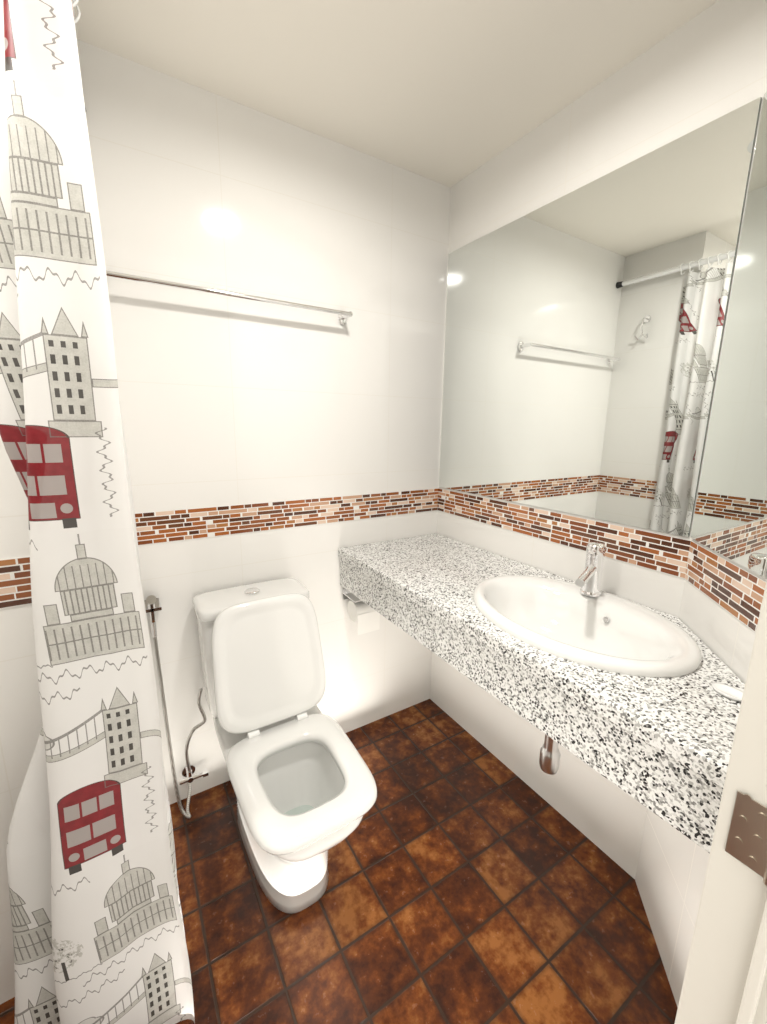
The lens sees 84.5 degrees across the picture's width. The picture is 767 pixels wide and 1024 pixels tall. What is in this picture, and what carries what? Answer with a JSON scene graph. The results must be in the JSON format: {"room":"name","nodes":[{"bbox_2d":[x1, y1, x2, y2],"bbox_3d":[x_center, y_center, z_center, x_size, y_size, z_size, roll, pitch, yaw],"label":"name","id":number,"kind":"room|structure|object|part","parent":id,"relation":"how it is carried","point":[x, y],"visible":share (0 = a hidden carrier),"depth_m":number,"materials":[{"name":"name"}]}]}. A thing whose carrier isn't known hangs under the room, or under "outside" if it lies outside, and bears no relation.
{"room":"bathroom","nodes":[
{"label":"bathroom","id":0,"kind":"room"},
{"bbox_2d":[0,436,41,1003],"bbox_3d":[-1.173,0.063,0.641,1.000,2.245,0.120,-6,14,-31],"label":"wall","id":1,"kind":"structure","parent":0,"point":[20,718],"depth_m":0.89,"materials":[{"name":"beige tile"}]},
{"bbox_2d":[0,556,31,608],"bbox_3d":[-1.092,0.181,0.645,0.880,0.101,0.002,-6,14,-31],"label":"mosaic","id":2,"kind":"object","parent":1,"relation":"attached to","point":[15,583],"depth_m":0.85,"materials":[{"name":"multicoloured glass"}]},
{"bbox_2d":[21,485,28,530],"bbox_3d":[-0.766,-0.013,1.040,0.120,2.245,0.380,-6,14,-31],"label":"wall","id":3,"kind":"structure","parent":0,"point":[25,502],"depth_m":0.84,"materials":[{"name":"white paint"}]},
{"bbox_2d":[0,0,194,1023],"bbox_3d":[-0.547,0.114,0.656,0.324,2.067,1.291,-6,14,-31],"label":"shower curtain","id":4,"kind":"object","parent":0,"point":[98,931],"visible":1,"depth_m":0.70,"materials":[{"name":"white fabric"}]},
{"bbox_2d":[77,39,450,803],"bbox_3d":[-0.316,-0.122,1.603,1.490,2.245,0.120,-6,14,-31],"label":"wall","id":5,"kind":"structure","parent":0,"point":[225,401],"depth_m":1.41,"materials":[{"name":"white paint"}]},
{"bbox_2d":[144,595,208,818],"bbox_3d":[-0.676,0.645,1.403,0.155,0.800,0.105,-6,14,-31],"label":"bidet sprayer","id":6,"kind":"object","parent":5,"relation":"attached to","point":[152,604],"visible":0.96,"depth_m":1.42,"materials":[{"name":"silver metal"}]},
{"bbox_2d":[106,270,352,324],"bbox_3d":[-0.438,-0.655,1.296,0.759,0.048,0.068,-6,14,-31],"label":"towel bar","id":7,"kind":"object","parent":5,"relation":"attached to","point":[343,316],"visible":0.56,"depth_m":1.25,"materials":[{"name":"silver metal"}]},
{"bbox_2d":[135,488,437,545],"bbox_3d":[-0.286,0.002,1.575,1.250,0.101,0.002,-6,14,-31],"label":"mosaic","id":8,"kind":"object","parent":5,"relation":"attached to","point":[170,526],"depth_m":1.51,"materials":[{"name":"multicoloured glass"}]},
{"bbox_2d":[342,589,379,634],"bbox_3d":[-0.082,0.396,1.720,0.138,0.160,0.114,-6,14,-31],"label":"paper holder","id":9,"kind":"object","parent":5,"relation":"attached to","point":[365,615],"visible":0.5,"depth_m":1.68,"materials":[{"name":"silver metal"}]},
{"bbox_2d":[0,699,677,1023],"bbox_3d":[-0.056,1.311,0.474,2.490,0.100,2.780,-6,14,-31],"label":"floor","id":10,"kind":"structure","parent":0,"point":[472,880],"depth_m":1.17,"materials":[{"name":"tile"}]},
{"bbox_2d":[193,578,376,913],"bbox_3d":[-0.306,0.681,1.270,0.358,0.807,0.707,-6,14,-31],"label":"toilet","id":11,"kind":"object","parent":10,"relation":"on","point":[301,777],"visible":1,"depth_m":1.24,"materials":[{"name":"white ceramic"}]},
{"bbox_3d":[-0.344,0.452,1.290,0.337,0.368,0.106,-6,14,-31],"label":"lid","id":12,"kind":"part","parent":11,"relation":"part of","materials":[{"name":"white plastic"}]},
{"bbox_3d":[-0.224,0.699,1.138,0.335,0.026,0.396,-6,14,-31],"label":"seat","id":13,"kind":"part","parent":11,"relation":"part of","materials":[{"name":"white plastic"}]},
{"bbox_2d":[74,0,718,186],"bbox_3d":[-0.023,-0.986,0.003,2.490,0.100,2.780,-6,14,-31],"label":"ceiling","id":14,"kind":"structure","parent":0,"point":[449,93],"depth_m":1.07,"materials":[{"name":"white paint"}]},
{"bbox_2d":[430,0,766,878],"bbox_3d":[0.561,-0.086,1.493,0.120,2.245,1.000,-6,14,-31],"label":"wall","id":15,"kind":"structure","parent":0,"point":[704,66],"depth_m":1.26,"materials":[{"name":"white paint"}]},
{"bbox_2d":[338,533,744,852],"bbox_3d":[0.368,0.369,1.292,0.498,0.613,1.289,-6,14,-31],"label":"countertop","id":16,"kind":"structure","parent":15,"relation":"attached to","point":[640,703],"depth_m":0.95,"materials":[{"name":"white stone"}]},
{"bbox_3d":[0.639,0.333,0.778,0.040,0.008,0.058,-6,14,-31],"label":"soap dish","id":17,"kind":"part","parent":16,"relation":"part of","materials":[{"name":"white ceramic"}]},
{"bbox_2d":[437,488,690,577],"bbox_3d":[0.508,0.032,1.485,0.002,0.101,1.000,-6,14,-31],"label":"mosaic","id":18,"kind":"object","parent":15,"relation":"attached to","point":[662,553],"depth_m":1.33,"materials":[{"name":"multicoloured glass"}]},
{"bbox_2d":[439,97,761,536],"bbox_3d":[0.515,-0.484,1.375,0.005,0.939,0.982,-6,14,-31],"label":"mirror","id":19,"kind":"object","parent":15,"relation":"attached to","point":[584,330],"visible":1,"depth_m":1.19,"materials":[{"name":"clear glass"}]},
{"bbox_2d":[635,90,766,1006],"bbox_3d":[0.809,0.053,0.830,0.413,2.245,0.413,-6,14,-31],"label":"wall","id":20,"kind":"structure","parent":0,"point":[672,864],"depth_m":1.01,"materials":[{"name":"beige tile"}]},
{"bbox_2d":[684,540,765,632],"bbox_3d":[0.724,0.161,0.872,0.002,0.101,0.414,3,12,13],"label":"mosaic","id":21,"kind":"object","parent":20,"relation":"attached to","point":[736,591],"visible":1,"depth_m":0.90,"materials":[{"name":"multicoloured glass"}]},
{"bbox_2d":[690,91,766,578],"bbox_3d":[0.733,-0.360,0.784,0.005,0.939,0.366,3,12,13],"label":"mirror","id":22,"kind":"object","parent":20,"relation":"attached to","point":[730,518],"visible":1,"depth_m":0.87,"materials":[{"name":"clear glass"}]},
{"bbox_3d":[0.609,0.110,0.539,0.240,2.245,0.120,-6,14,-31],"label":"wall","id":23,"kind":"structure","parent":0,"visible":0},
{"bbox_2d":[674,581,766,1023],"bbox_3d":[0.497,0.229,0.488,0.026,2.030,0.130,-6,14,-31],"label":"door frame","id":24,"kind":"structure","parent":23,"relation":"attached to","point":[725,979],"depth_m":0.57,"materials":[{"name":"grey paint"}]},
{"bbox_2d":[725,791,766,885],"bbox_3d":[0.479,0.419,0.543,0.012,0.100,0.054,-6,14,-31],"label":"door jamb hinge","id":25,"kind":"object","parent":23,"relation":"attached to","point":[746,844],"visible":1,"depth_m":0.55,"materials":[{"name":"silver metal"}]}
]}

